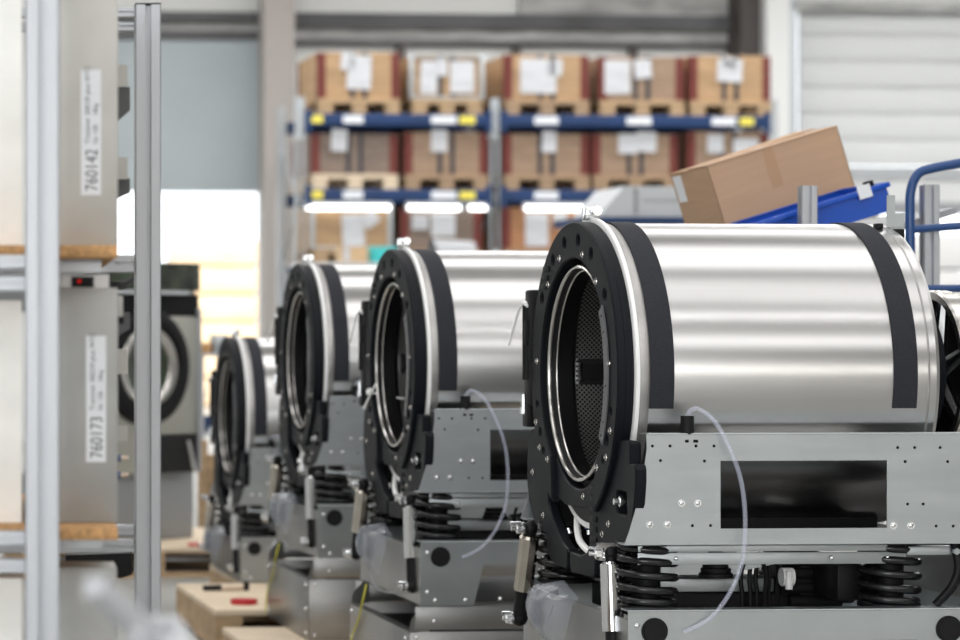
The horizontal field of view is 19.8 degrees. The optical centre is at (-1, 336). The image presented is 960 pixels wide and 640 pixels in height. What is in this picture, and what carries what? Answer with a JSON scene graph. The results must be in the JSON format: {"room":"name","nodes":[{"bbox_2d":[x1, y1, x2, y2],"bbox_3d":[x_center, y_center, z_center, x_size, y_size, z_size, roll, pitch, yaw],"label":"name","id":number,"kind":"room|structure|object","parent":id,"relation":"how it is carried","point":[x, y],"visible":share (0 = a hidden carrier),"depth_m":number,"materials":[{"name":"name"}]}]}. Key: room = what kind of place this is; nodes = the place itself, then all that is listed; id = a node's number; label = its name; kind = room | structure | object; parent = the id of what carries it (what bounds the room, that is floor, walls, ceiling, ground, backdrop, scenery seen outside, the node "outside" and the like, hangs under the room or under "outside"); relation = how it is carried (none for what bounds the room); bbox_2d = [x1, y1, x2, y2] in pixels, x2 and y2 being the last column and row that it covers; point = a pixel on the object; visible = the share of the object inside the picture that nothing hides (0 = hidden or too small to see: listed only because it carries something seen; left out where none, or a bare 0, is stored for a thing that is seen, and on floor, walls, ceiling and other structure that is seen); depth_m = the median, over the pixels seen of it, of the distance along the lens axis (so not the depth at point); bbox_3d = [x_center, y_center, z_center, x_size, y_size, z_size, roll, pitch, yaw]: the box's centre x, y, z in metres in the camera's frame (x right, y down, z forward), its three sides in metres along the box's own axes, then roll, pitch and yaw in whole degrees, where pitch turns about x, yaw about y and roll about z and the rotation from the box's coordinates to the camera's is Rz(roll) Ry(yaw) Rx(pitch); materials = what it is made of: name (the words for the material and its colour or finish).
{"room":"factory floor","nodes":[
{"label":"factory floor","id":0,"kind":"room"},
{"bbox_2d":[0,407,885,639],"bbox_3d":[5.000,1.260,28.500,34.000,0.200,83.000,0,0,0],"label":"floor","id":1,"kind":"structure","parent":0,"point":[168,585],"depth_m":12.70,"materials":[{"name":"concrete"}]},
{"bbox_2d":[0,574,21,639],"bbox_3d":[-0.051,0.759,4.010,0.166,0.802,0.100,0,0,0],"label":"panel","id":2,"kind":"object","parent":1,"relation":"on","point":[10,584],"visible":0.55,"depth_m":3.96,"materials":[{"name":"metal"}]},
{"bbox_2d":[0,0,160,639],"bbox_3d":[-0.242,0.110,4.274,1.061,2.100,1.097,0,0,0],"label":"storage shelf","id":3,"kind":"object","parent":1,"relation":"on","point":[40,535],"depth_m":3.75,"materials":[{"name":"silver metal"}]},
{"bbox_2d":[0,0,21,244],"bbox_3d":[-0.051,-0.361,4.210,0.166,0.456,0.500,0,0,0],"label":"panel","id":4,"kind":"object","parent":3,"relation":"on","point":[10,10],"visible":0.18,"depth_m":3.96,"materials":[{"name":"metal"}]},
{"bbox_2d":[0,300,21,522],"bbox_3d":[-0.051,0.111,4.210,0.166,0.331,0.500,0,0,0],"label":"panel","id":5,"kind":"object","parent":3,"relation":"on","point":[10,310],"visible":1,"depth_m":3.96,"materials":[{"name":"metal"}]},
{"bbox_2d":[59,0,129,244],"bbox_3d":[0.148,-0.361,4.234,0.141,0.456,0.551,0,0,0],"label":"panel","id":6,"kind":"object","parent":3,"relation":"on","point":[92,175],"visible":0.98,"depth_m":3.96,"materials":[{"name":"metal"}]},
{"bbox_2d":[85,149,97,190],"bbox_3d":[0.136,-0.248,3.959,0.018,0.061,0.001,0,0,0],"label":"print","id":7,"kind":"object","parent":6,"relation":"attached to","point":[88,158],"depth_m":3.96},
{"bbox_2d":[85,66,98,143],"bbox_3d":[0.137,-0.345,3.959,0.022,0.115,0.001,0,0,0],"label":"print","id":8,"kind":"object","parent":6,"relation":"attached to","point":[96,108],"depth_m":3.96},
{"bbox_2d":[59,288,129,522],"bbox_3d":[0.148,0.102,4.234,0.141,0.349,0.551,0,0,0],"label":"panel","id":9,"kind":"object","parent":3,"relation":"on","point":[91,361],"visible":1,"depth_m":3.96,"materials":[{"name":"metal"}]},
{"bbox_2d":[59,274,133,288],"bbox_3d":[0.150,-0.085,4.157,0.122,0.024,0.306,0,0,0],"label":"control unit","id":10,"kind":"object","parent":9,"relation":"on","point":[65,280],"visible":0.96,"depth_m":4.01,"materials":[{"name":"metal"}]},
{"bbox_2d":[90,417,102,457],"bbox_3d":[0.143,0.149,3.959,0.018,0.060,0.001,0,0,0],"label":"print","id":11,"kind":"object","parent":9,"relation":"attached to","point":[91,453],"depth_m":3.96},
{"bbox_2d":[90,333,103,409],"bbox_3d":[0.144,0.051,3.959,0.022,0.115,0.001,0,0,0],"label":"print","id":12,"kind":"object","parent":9,"relation":"attached to","point":[101,375],"depth_m":3.96},
{"bbox_2d":[118,296,123,323],"bbox_3d":[0.182,-0.041,4.054,0.011,0.043,0.032,0,0,0],"label":"fitting","id":13,"kind":"object","parent":9,"relation":"attached to","point":[120,298],"visible":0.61,"depth_m":4.04,"materials":[{"name":"metal"}]},
{"bbox_2d":[59,561,116,639],"bbox_3d":[0.126,0.751,4.010,0.096,0.818,0.100,0,0,0],"label":"panel","id":14,"kind":"object","parent":1,"relation":"on","point":[78,619],"visible":0.55,"depth_m":3.96,"materials":[{"name":"metal"}]},
{"bbox_2d":[83,575,192,639],"bbox_3d":[0.113,0.675,2.230,0.094,0.971,0.341,0,0,0],"label":"pipe","id":15,"kind":"object","parent":1,"relation":"on","point":[100,591],"visible":1,"depth_m":2.15,"materials":[{"name":"silver metal"}]},
{"bbox_2d":[3,527,285,578],"bbox_3d":[0.699,1.086,13.493,1.280,0.148,1.300,0,0,-4],"label":"wooden pallet","id":16,"kind":"object","parent":1,"relation":"on","point":[176,547],"visible":0.06,"depth_m":13.26,"materials":[{"name":"brown wood"}]},
{"bbox_2d":[0,263,200,538],"bbox_3d":[0.454,0.320,13.440,0.805,1.380,0.875,0,0,-43],"label":"washing machine","id":17,"kind":"object","parent":16,"relation":"on","point":[180,311],"visible":0.44,"depth_m":13.29,"materials":[{"name":"grey metal"}]},
{"bbox_2d":[193,353,217,518],"bbox_3d":[1.404,0.633,17.261,0.320,1.054,0.500,0,0,-4],"label":"trolley","id":18,"kind":"object","parent":1,"relation":"on","point":[203,434],"visible":0.13,"depth_m":17.00,"materials":[{"name":"white metal"}]},
{"bbox_2d":[201,342,211,352],"bbox_3d":[1.305,0.071,17.183,0.090,0.070,0.200,0,0,-4],"label":"storage box","id":19,"kind":"object","parent":18,"relation":"on","point":[206,347],"visible":0.47,"depth_m":17.08,"materials":[{"name":"cardboard"}]},
{"bbox_2d":[210,335,227,352],"bbox_3d":[1.410,0.046,17.183,0.090,0.120,0.200,0,0,-4],"label":"storage box","id":20,"kind":"object","parent":18,"relation":"on","point":[216,340],"visible":0.6,"depth_m":17.08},
{"bbox_2d":[198,439,214,526],"bbox_3d":[1.181,0.874,15.253,0.090,0.573,0.100,0,0,-4],"label":"board","id":21,"kind":"object","parent":1,"relation":"on","point":[206,475],"visible":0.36,"depth_m":15.20,"materials":[{"name":"brown wood"}]},
{"bbox_2d":[166,240,257,406],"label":"window","id":22,"kind":"structure","parent":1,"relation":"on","point":[228,298],"depth_m":44.06,"materials":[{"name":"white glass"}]},
{"bbox_2d":[176,583,282,639],"bbox_3d":[1.297,1.078,10.292,1.100,0.164,1.050,0,0,-4],"label":"wooden pallet","id":23,"kind":"object","parent":1,"relation":"on","point":[205,613],"visible":0.34,"depth_m":10.20,"materials":[{"name":"brown wood"}]},
{"bbox_2d":[203,581,248,590],"bbox_3d":[0.887,0.979,10.466,0.196,0.034,0.042,0,0,-17],"label":"tool","id":24,"kind":"object","parent":23,"relation":"on","point":[245,586],"visible":1,"depth_m":10.46,"materials":[{"name":"beige wood"}]},
{"bbox_2d":[231,598,256,604],"bbox_3d":[0.910,0.987,9.950,0.100,0.018,0.100,0,0,0],"label":"disc","id":25,"kind":"object","parent":23,"relation":"on","point":[234,601],"visible":1,"depth_m":9.91,"materials":[{"name":"red plastic"}]},
{"bbox_2d":[210,563,269,617],"bbox_3d":[1.452,1.078,11.324,1.000,0.164,0.900,0,0,-4],"label":"wooden pallet","id":26,"kind":"object","parent":1,"relation":"on","point":[216,576],"visible":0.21,"depth_m":11.37,"materials":[{"name":"brown wood"}]},
{"bbox_2d":[198,329,371,581],"bbox_3d":[1.348,0.468,11.229,0.939,1.049,0.882,0,0,-4],"label":"drum","id":27,"kind":"object","parent":26,"relation":"on","point":[244,403],"visible":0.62,"depth_m":10.92,"materials":[{"name":"metal"}]},
{"bbox_2d":[240,337,371,486],"bbox_3d":[1.313,0.310,11.228,0.702,0.734,0.712,0,0,0],"label":"tub","id":28,"kind":"object","parent":27,"relation":"in","point":[259,403],"depth_m":10.89,"materials":[{"name":"metal"}]},
{"bbox_2d":[222,627,305,639],"bbox_3d":[1.312,1.088,8.854,1.000,0.144,1.040,0,0,-4],"label":"wooden pallet","id":29,"kind":"object","parent":1,"relation":"on","point":[228,633],"visible":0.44,"depth_m":9.14,"materials":[{"name":"brown wood"}]},
{"bbox_2d":[261,248,541,639],"bbox_3d":[1.433,0.352,9.329,0.939,1.325,0.882,0,0,-4],"label":"drum","id":30,"kind":"object","parent":29,"relation":"on","point":[317,376],"visible":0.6,"depth_m":9.01,"materials":[{"name":"metal"}]},
{"bbox_2d":[314,462,350,465],"bbox_3d":[1.124,0.437,9.005,0.124,0.026,0.124,0,0,-4],"label":"cup","id":31,"kind":"object","parent":30,"relation":"on","point":[314,462],"depth_m":8.95,"materials":[{"name":"metal"}]},
{"bbox_2d":[342,498,374,503],"bbox_3d":[1.372,0.587,9.418,0.440,0.057,0.370,0,0,-4],"label":"drip tray","id":32,"kind":"object","parent":30,"relation":"on","point":[352,499],"depth_m":9.22,"materials":[{"name":"metal"}]},
{"bbox_2d":[314,248,497,414],"bbox_3d":[1.399,0.057,9.328,0.702,0.734,0.712,0,0,0],"label":"tub","id":33,"kind":"object","parent":30,"relation":"in","point":[339,290],"depth_m":9.00,"materials":[{"name":"metal"}]},
{"bbox_2d":[259,0,294,337],"bbox_3d":[3.068,-2.440,29.557,0.345,7.200,0.340,0,0,-4],"label":"pillar","id":34,"kind":"structure","parent":1,"relation":"on","point":[276,17],"depth_m":29.39,"materials":[{"name":"grey"}]},
{"bbox_2d":[290,262,377,267],"bbox_3d":[4.239,0.239,24.804,3.000,1.843,0.600,0,0,-4],"label":"work table","id":35,"kind":"object","parent":1,"relation":"on","point":[314,263],"visible":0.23,"depth_m":24.43,"materials":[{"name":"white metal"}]},
{"bbox_2d":[336,247,367,262],"bbox_3d":[3.253,-0.758,24.657,0.260,0.150,0.204,0,0,-4],"label":"storage box","id":36,"kind":"object","parent":35,"relation":"on","point":[343,254],"visible":0.93,"depth_m":24.56,"materials":[{"name":"brown cardboard"}]},
{"bbox_2d":[368,247,397,262],"bbox_3d":[3.544,-0.759,24.708,0.240,0.152,0.200,0,0,-4],"label":"storage box","id":37,"kind":"object","parent":35,"relation":"on","point":[374,253],"visible":0.51,"depth_m":24.61,"materials":[{"name":"teal"}]},
{"bbox_2d":[428,239,476,250],"bbox_3d":[4.180,-0.795,24.600,0.400,0.225,0.450,0,0,-4],"label":"visor","id":38,"kind":"object","parent":35,"relation":"on","point":[434,244],"visible":0.56,"depth_m":24.46,"materials":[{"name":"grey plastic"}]},
{"bbox_2d":[277,97,777,306],"bbox_3d":[5.242,-0.590,26.690,4.810,3.500,1.166,0,0,-4],"label":"rack","id":39,"kind":"object","parent":1,"relation":"on","point":[312,123],"visible":0.43,"depth_m":26.14,"materials":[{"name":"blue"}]},
{"bbox_2d":[293,249,335,263],"bbox_3d":[3.390,-0.784,26.564,0.751,0.144,1.140,0,0,-4],"label":"wooden pallet","id":40,"kind":"object","parent":39,"relation":"on","point":[320,255],"visible":0.29,"depth_m":25.98,"materials":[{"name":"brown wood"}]},
{"bbox_2d":[293,204,392,252],"bbox_3d":[3.391,-1.076,26.559,0.811,0.440,1.110,0,0,-4],"label":"wooden crate","id":41,"kind":"object","parent":40,"relation":"on","point":[324,229],"visible":0.85,"depth_m":26.03,"materials":[{"name":"orange wood"}]},
{"bbox_2d":[292,174,397,194],"bbox_3d":[3.425,-1.515,26.566,0.840,0.144,1.140,0,0,-4],"label":"wooden pallet","id":42,"kind":"object","parent":39,"relation":"on","point":[318,181],"visible":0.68,"depth_m":26.02,"materials":[{"name":"brown wood"}]},
{"bbox_2d":[292,129,396,178],"bbox_3d":[3.424,-1.810,26.576,0.848,0.445,1.104,0,0,-4],"label":"cardboard box","id":43,"kind":"object","parent":42,"relation":"on","point":[340,151],"visible":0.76,"depth_m":26.04,"materials":[{"name":"cardboard"}]},
{"bbox_2d":[304,202,391,210],"bbox_3d":[3.395,-1.276,26.003,0.859,0.085,0.060,0,0,-4],"label":"lamp","id":44,"kind":"object","parent":39,"relation":"attached to","point":[321,205],"visible":1,"depth_m":25.99,"materials":[{"name":"white metal"}]},
{"bbox_2d":[298,98,399,121],"bbox_3d":[3.464,-2.251,26.569,0.800,0.144,1.140,0,0,-4],"label":"wooden pallet","id":45,"kind":"object","parent":39,"relation":"on","point":[363,106],"visible":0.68,"depth_m":26.02,"materials":[{"name":"brown wood"}]},
{"bbox_2d":[297,52,398,104],"bbox_3d":[3.463,-2.555,26.579,0.808,0.463,1.104,0,0,-4],"label":"wooden crate","id":46,"kind":"object","parent":45,"relation":"on","point":[324,75],"visible":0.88,"depth_m":26.04,"materials":[{"name":"orange wood"}]},
{"bbox_2d":[405,202,461,210],"bbox_3d":[4.239,-1.276,26.062,0.556,0.085,0.060,0,0,-4],"label":"lamp","id":47,"kind":"object","parent":39,"relation":"attached to","point":[408,205],"visible":1,"depth_m":26.04,"materials":[{"name":"white metal"}]},
{"bbox_2d":[400,99,481,113],"bbox_3d":[4.334,-2.251,26.630,0.685,0.144,1.140,0,0,-4],"label":"wooden pallet","id":48,"kind":"object","parent":39,"relation":"on","point":[414,106],"visible":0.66,"depth_m":26.07,"materials":[{"name":"brown wood"}]},
{"bbox_2d":[399,52,484,103],"bbox_3d":[4.334,-2.553,26.625,0.745,0.460,1.110,0,0,-4],"label":"wooden crate","id":49,"kind":"object","parent":48,"relation":"on","point":[439,76],"visible":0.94,"depth_m":26.09,"materials":[{"name":"orange wood"}]},
{"bbox_2d":[398,174,487,188],"bbox_3d":[4.329,-1.515,26.630,0.814,0.144,1.140,0,0,-4],"label":"wooden pallet","id":50,"kind":"object","parent":39,"relation":"on","point":[408,181],"visible":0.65,"depth_m":26.08,"materials":[{"name":"brown wood"}]},
{"bbox_2d":[397,130,486,175],"bbox_3d":[4.328,-1.808,26.639,0.822,0.441,1.104,0,0,-4],"label":"cardboard box","id":51,"kind":"object","parent":50,"relation":"on","point":[435,152],"visible":0.68,"depth_m":26.10,"materials":[{"name":"cardboard"}]},
{"bbox_2d":[466,202,488,210],"bbox_3d":[4.670,-1.276,26.092,0.209,0.085,0.060,0,0,-4],"label":"lamp","id":52,"kind":"object","parent":39,"relation":"attached to","point":[469,205],"visible":1,"depth_m":26.07,"materials":[{"name":"white metal"}]},
{"bbox_2d":[500,250,548,250],"bbox_3d":[5.317,-0.784,26.699,0.848,0.144,1.140,0,0,-4],"label":"wooden pallet","id":53,"kind":"object","parent":39,"relation":"on","point":[500,250],"visible":0.02,"depth_m":26.12,"materials":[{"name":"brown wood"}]},
{"bbox_2d":[481,207,577,250],"bbox_3d":[5.316,-1.064,26.709,0.856,0.416,1.104,0,0,-4],"label":"wooden crate","id":54,"kind":"object","parent":53,"relation":"on","point":[519,229],"visible":0.54,"depth_m":26.16,"materials":[{"name":"orange wood"}]},
{"bbox_2d":[482,100,588,121],"bbox_3d":[5.327,-2.251,26.699,0.828,0.144,1.140,0,0,-4],"label":"wooden pallet","id":55,"kind":"object","parent":39,"relation":"on","point":[532,107],"visible":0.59,"depth_m":26.15,"materials":[{"name":"brown wood"}]},
{"bbox_2d":[482,54,588,107],"bbox_3d":[5.326,-2.550,26.709,0.836,0.453,1.104,0,0,-4],"label":"wooden crate","id":56,"kind":"object","parent":55,"relation":"on","point":[540,76],"visible":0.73,"depth_m":26.17,"materials":[{"name":"orange wood"}]},
{"bbox_2d":[488,175,588,194],"bbox_3d":[5.322,-1.515,26.699,0.838,0.144,1.140,0,0,-4],"label":"wooden pallet","id":57,"kind":"object","parent":39,"relation":"on","point":[513,182],"visible":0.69,"depth_m":26.15,"materials":[{"name":"brown wood"}]},
{"bbox_2d":[487,131,588,178],"bbox_3d":[5.321,-1.804,26.709,0.846,0.434,1.104,0,0,-4],"label":"cardboard box","id":58,"kind":"object","parent":57,"relation":"on","point":[547,152],"visible":0.71,"depth_m":26.17,"materials":[{"name":"cardboard"}]},
{"bbox_2d":[522,202,584,210],"bbox_3d":[5.545,-1.276,26.153,0.849,0.085,0.060,0,0,-4],"label":"lamp","id":59,"kind":"object","parent":39,"relation":"attached to","point":[524,208],"visible":0.6,"depth_m":26.12,"materials":[{"name":"white metal"}]},
{"bbox_2d":[589,175,672,189],"bbox_3d":[6.210,-1.515,26.761,0.842,0.144,1.140,0,0,-4],"label":"wooden pallet","id":60,"kind":"object","parent":39,"relation":"on","point":[596,182],"visible":0.41,"depth_m":26.20,"materials":[{"name":"brown wood"}]},
{"bbox_2d":[588,131,677,176],"bbox_3d":[6.209,-1.806,26.771,0.850,0.438,1.104,0,0,-4],"label":"cardboard box","id":61,"kind":"object","parent":60,"relation":"on","point":[641,153],"visible":0.7,"depth_m":26.23,"materials":[{"name":"cardboard"}]},
{"bbox_2d":[589,100,683,114],"bbox_3d":[6.275,-2.251,26.766,0.833,0.144,1.140,0,0,-4],"label":"wooden pallet","id":62,"kind":"object","parent":39,"relation":"on","point":[603,107],"visible":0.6,"depth_m":26.22,"materials":[{"name":"brown wood"}]},
{"bbox_2d":[588,56,683,104],"bbox_3d":[6.274,-2.545,26.776,0.841,0.443,1.104,0,0,-4],"label":"wooden crate","id":63,"kind":"object","parent":62,"relation":"on","point":[646,78],"visible":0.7,"depth_m":26.23,"materials":[{"name":"brown wood"}]},
{"bbox_2d":[684,101,770,115],"bbox_3d":[7.163,-2.251,26.828,0.806,0.144,1.140,0,0,-4],"label":"wooden pallet","id":64,"kind":"object","parent":39,"relation":"on","point":[701,108],"visible":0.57,"depth_m":26.28,"materials":[{"name":"brown wood"}]},
{"bbox_2d":[683,55,770,102],"bbox_3d":[7.162,-2.552,26.838,0.814,0.458,1.104,0,0,-4],"label":"wooden crate","id":65,"kind":"object","parent":64,"relation":"on","point":[722,77],"visible":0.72,"depth_m":26.29,"materials":[{"name":"orange wood"}]},
{"bbox_3d":[4.279,-0.784,26.626,0.794,0.144,1.140,0,0,-4],"label":"wooden pallet","id":66,"kind":"object","parent":39,"relation":"on","visible":0},
{"bbox_2d":[393,207,480,249],"bbox_3d":[4.279,-1.064,26.636,0.802,0.416,1.104,0,0,-4],"label":"wooden crate","id":67,"kind":"object","parent":66,"relation":"on","point":[421,226],"visible":0.61,"depth_m":26.09,"materials":[{"name":"brown wood"}]},
{"bbox_3d":[7.143,-1.515,26.826,0.806,0.144,1.140,0,0,-4],"label":"wooden pallet","id":68,"kind":"object","parent":39,"relation":"on","visible":0},
{"bbox_2d":[676,131,768,170],"bbox_3d":[7.142,-1.808,26.836,0.814,0.443,1.104,0,0,-4],"label":"cardboard box","id":69,"kind":"object","parent":68,"relation":"on","point":[694,148],"visible":0.4,"depth_m":26.29,"materials":[{"name":"cardboard"}]},
{"bbox_2d":[554,186,684,227],"bbox_3d":[3.847,0.127,16.304,0.760,2.066,0.630,0,0,-4],"label":"tall cabinet","id":70,"kind":"object","parent":1,"relation":"on","point":[634,204],"visible":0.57,"depth_m":16.02,"materials":[{"name":"silver metal"}]},
{"bbox_2d":[731,185,956,573],"bbox_3d":[2.336,0.375,7.569,0.582,1.569,0.821,0,0,0],"label":"rack","id":71,"kind":"object","parent":1,"relation":"on","point":[930,212],"visible":0.13,"depth_m":7.16,"materials":[{"name":"silver metal"}]},
{"bbox_2d":[669,125,854,223],"bbox_3d":[2.219,-0.432,7.754,0.452,0.353,0.332,0,0,-4],"label":"cardboard box","id":72,"kind":"object","parent":71,"relation":"on","point":[764,177],"visible":0.8,"depth_m":7.59,"materials":[{"name":"brown cardboard"}]},
{"bbox_2d":[729,180,889,223],"bbox_3d":[2.239,-0.334,7.419,0.381,0.190,0.328,0,0,-4],"label":"plastic tray","id":73,"kind":"object","parent":71,"relation":"on","point":[850,204],"visible":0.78,"depth_m":7.27,"materials":[{"name":"blue"}]},
{"bbox_2d":[854,207,956,229],"bbox_3d":[2.318,-0.260,7.600,0.546,0.182,0.760,0,0,0],"label":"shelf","id":74,"kind":"object","parent":71,"relation":"attached to","point":[945,212],"depth_m":7.29,"materials":[{"name":"metal"}]},
{"bbox_2d":[904,234,959,297],"bbox_3d":[8.494,0.117,24.430,0.900,2.085,0.800,0,0,-4],"label":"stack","id":75,"kind":"object","parent":1,"relation":"on","point":[949,243],"visible":0.1,"depth_m":24.03,"materials":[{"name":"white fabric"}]},
{"bbox_2d":[905,158,959,291],"bbox_3d":[2.612,0.319,6.910,0.506,1.682,0.420,0,0,0],"label":"trolley","id":76,"kind":"object","parent":1,"relation":"on","point":[911,228],"visible":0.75,"depth_m":6.99,"materials":[{"name":"metal"}]},
{"bbox_3d":[1.695,1.088,5.900,1.100,0.144,1.000,0,0,-4],"label":"wooden pallet","id":77,"kind":"object","parent":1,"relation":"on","visible":0},
{"bbox_2d":[501,195,959,639],"bbox_3d":[1.660,0.352,5.899,0.939,1.325,0.882,0,0,-4],"label":"drum","id":78,"kind":"object","parent":77,"relation":"on","point":[786,392],"visible":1,"depth_m":5.59,"materials":[{"name":"silver metal"}]},
{"bbox_2d":[508,301,527,345],"bbox_3d":[1.219,-0.032,6.261,0.016,0.105,0.109,0,0,-14],"label":"cable tie","id":79,"kind":"object","parent":78,"relation":"attached to","point":[524,303],"visible":1,"depth_m":6.27,"materials":[{"name":"white plastic"}]},
{"bbox_2d":[538,520,573,525],"bbox_3d":[1.309,0.437,6.174,0.124,0.026,0.124,0,0,-4],"label":"cup","id":80,"kind":"object","parent":78,"relation":"on","point":[540,522],"depth_m":6.11,"materials":[{"name":"metal"}]},
{"bbox_2d":[537,577,593,583],"bbox_3d":[1.309,0.562,6.174,0.128,0.008,0.128,0,0,-4],"label":"cup","id":81,"kind":"object","parent":78,"relation":"on","point":[559,580],"depth_m":6.12,"materials":[{"name":"black rubber"}]},
{"bbox_2d":[616,540,668,546],"bbox_3d":[1.351,0.437,5.575,0.124,0.026,0.124,0,0,-4],"label":"cup","id":82,"kind":"object","parent":78,"relation":"on","point":[619,543],"depth_m":5.52,"materials":[{"name":"metal"}]},
{"bbox_2d":[619,605,676,608],"bbox_3d":[1.351,0.562,5.575,0.128,0.008,0.128,0,0,-4],"label":"cup","id":83,"kind":"object","parent":78,"relation":"on","point":[620,606],"depth_m":5.52,"materials":[{"name":"black rubber"}]},
{"bbox_2d":[592,579,787,614],"bbox_3d":[1.598,0.587,5.989,0.440,0.057,0.370,0,0,-4],"label":"drip tray","id":84,"kind":"object","parent":78,"relation":"on","point":[690,594],"depth_m":5.81,"materials":[{"name":"metal"}]},
{"bbox_2d":[605,195,939,528],"bbox_3d":[1.625,0.057,5.898,0.702,0.734,0.712,0,0,0],"label":"tub","id":85,"kind":"object","parent":78,"relation":"in","point":[831,327],"depth_m":5.60,"materials":[{"name":"metal"}]},
{"bbox_2d":[857,601,920,605],"bbox_3d":[1.870,0.562,5.612,0.128,0.008,0.128,0,0,-4],"label":"cup","id":86,"kind":"object","parent":78,"relation":"on","point":[860,603],"depth_m":5.56,"materials":[{"name":"black rubber"}]},
{"bbox_3d":[1.561,1.088,7.750,1.100,0.144,1.000,0,0,-4],"label":"wooden pallet","id":87,"kind":"object","parent":1,"relation":"on","visible":0},
{"bbox_2d":[342,237,701,639],"bbox_3d":[1.526,0.352,7.749,0.939,1.325,0.882,0,0,-4],"label":"drum","id":88,"kind":"object","parent":87,"relation":"on","point":[435,327],"visible":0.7,"depth_m":7.44,"materials":[{"name":"metal"}]},
{"bbox_2d":[369,522,402,525],"bbox_3d":[1.175,0.562,8.024,0.128,0.008,0.128,0,0,-4],"label":"cup","id":89,"kind":"object","parent":88,"relation":"on","point":[370,523],"depth_m":7.97,"materials":[{"name":"black rubber"}]},
{"bbox_2d":[412,249,548,479],"bbox_3d":[1.491,0.057,7.748,0.702,0.734,0.712,0,0,0],"label":"tub","id":90,"kind":"object","parent":88,"relation":"in","point":[465,304],"depth_m":7.43,"materials":[{"name":"metal"}]},
{"bbox_2d":[448,530,537,539],"bbox_3d":[1.464,0.587,7.838,0.440,0.057,0.370,0,0,-4],"label":"drip tray","id":91,"kind":"object","parent":88,"relation":"on","point":[464,534],"depth_m":7.65,"materials":[{"name":"metal"}]},
{"bbox_2d":[22,0,959,440],"bbox_3d":[-0.177,-2.490,29.933,25.726,7.300,0.303,0,0,-4],"label":"wall","id":92,"kind":"structure","parent":0,"point":[302,52],"depth_m":30.11,"materials":[{"name":"white"}]},
{"bbox_2d":[118,39,258,191],"bbox_3d":[2.071,-2.491,29.889,1.782,1.728,0.060,0,0,-4],"label":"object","id":93,"kind":"structure","parent":92,"relation":"in","point":[210,88],"depth_m":29.87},
{"bbox_2d":[118,30,258,39],"bbox_3d":[2.066,-3.378,29.878,1.825,0.101,0.120,0,0,-4],"label":"trim","id":94,"kind":"structure","parent":92,"relation":"attached to","point":[165,34],"depth_m":29.83,"materials":[{"name":"metal"}]},
{"bbox_2d":[118,11,258,22],"bbox_3d":[2.064,-3.583,29.868,1.824,0.112,0.140,0,0,-4],"label":"trim","id":95,"kind":"structure","parent":92,"relation":"attached to","point":[166,16],"depth_m":29.81,"materials":[{"name":"metal"}]},
{"bbox_2d":[161,22,258,30],"bbox_3d":[2.073,-3.486,29.909,1.828,0.101,0.060,0,0,-4],"label":"trim","id":96,"kind":"structure","parent":92,"relation":"attached to","point":[203,26],"depth_m":29.90,"materials":[{"name":"metal"}]},
{"bbox_2d":[295,28,727,42],"bbox_3d":[5.874,-3.413,30.175,5.135,0.135,0.060,0,0,-4],"label":"ceiling beam","id":97,"kind":"structure","parent":92,"relation":"attached to","point":[300,33],"depth_m":30.14,"materials":[{"name":"metal"}]},
{"bbox_2d":[295,39,728,48],"bbox_3d":[5.860,-3.311,30.143,5.125,0.056,0.121,0,0,-4],"label":"trim","id":98,"kind":"structure","parent":92,"relation":"attached to","point":[306,42],"depth_m":30.09,"materials":[{"name":"metal"}]},
{"bbox_2d":[295,12,729,31],"bbox_3d":[5.856,-3.555,30.133,5.121,0.168,0.141,0,0,-4],"label":"ceiling beam","id":99,"kind":"structure","parent":92,"relation":"attached to","point":[302,19],"depth_m":30.05,"materials":[{"name":"grey metal"}]},
{"bbox_2d":[518,0,727,15],"bbox_3d":[7.150,-4.843,30.254,2.564,2.394,0.080,0,0,-4],"label":"trim","id":100,"kind":"structure","parent":92,"relation":"attached to","point":[556,7],"depth_m":30.21,"materials":[{"name":"metal"}]},
{"bbox_2d":[726,0,760,131],"bbox_3d":[8.432,-2.440,30.133,0.298,7.200,0.500,0,0,-4],"label":"trim","id":101,"kind":"structure","parent":92,"relation":"attached to","point":[744,35],"depth_m":29.89,"materials":[{"name":"grey"}]},
{"bbox_2d":[761,0,789,139],"bbox_3d":[8.646,-2.440,30.048,0.262,7.200,0.700,0,0,-4],"label":"trim","id":102,"kind":"structure","parent":92,"relation":"attached to","point":[775,14],"depth_m":29.70,"materials":[{"name":"white"}]},
{"bbox_2d":[790,0,796,133],"bbox_3d":[8.952,-2.440,30.270,0.081,7.200,0.300,0,0,-4],"label":"trim","id":103,"kind":"structure","parent":92,"relation":"attached to","point":[793,13],"depth_m":30.12,"materials":[{"name":"grey"}]},
{"bbox_2d":[792,2,959,12],"bbox_3d":[10.725,-3.742,30.404,3.591,0.089,0.320,0,0,-4],"label":"trim","id":104,"kind":"structure","parent":92,"relation":"attached to","point":[871,7],"depth_m":30.20,"materials":[{"name":"metal"}]},
{"bbox_2d":[798,12,959,165],"bbox_3d":[10.879,-2.846,30.494,3.569,1.778,0.080,0,0,-4],"label":"door","id":105,"kind":"structure","parent":92,"relation":"in","point":[889,83],"depth_m":30.40,"materials":[{"name":"white metal"}]},
{"bbox_2d":[849,167,959,179],"bbox_3d":[10.823,-1.865,30.480,3.553,0.146,0.121,0,0,-4],"label":"trim","id":106,"kind":"structure","parent":92,"relation":"attached to","point":[858,173],"depth_m":30.37,"materials":[{"name":"grey metal"}]},
{"bbox_2d":[853,180,959,202],"bbox_3d":[10.834,-1.665,30.511,3.557,0.258,0.120,0,0,-4],"label":"trim","id":107,"kind":"structure","parent":92,"relation":"attached to","point":[949,189],"depth_m":30.43,"materials":[{"name":"white"}]},
{"bbox_2d":[878,202,959,214],"bbox_3d":[10.826,-1.468,30.501,3.555,0.134,0.140,0,0,-4],"label":"trim","id":108,"kind":"structure","parent":92,"relation":"attached to","point":[899,206],"depth_m":30.41,"materials":[{"name":"grey plastic"}]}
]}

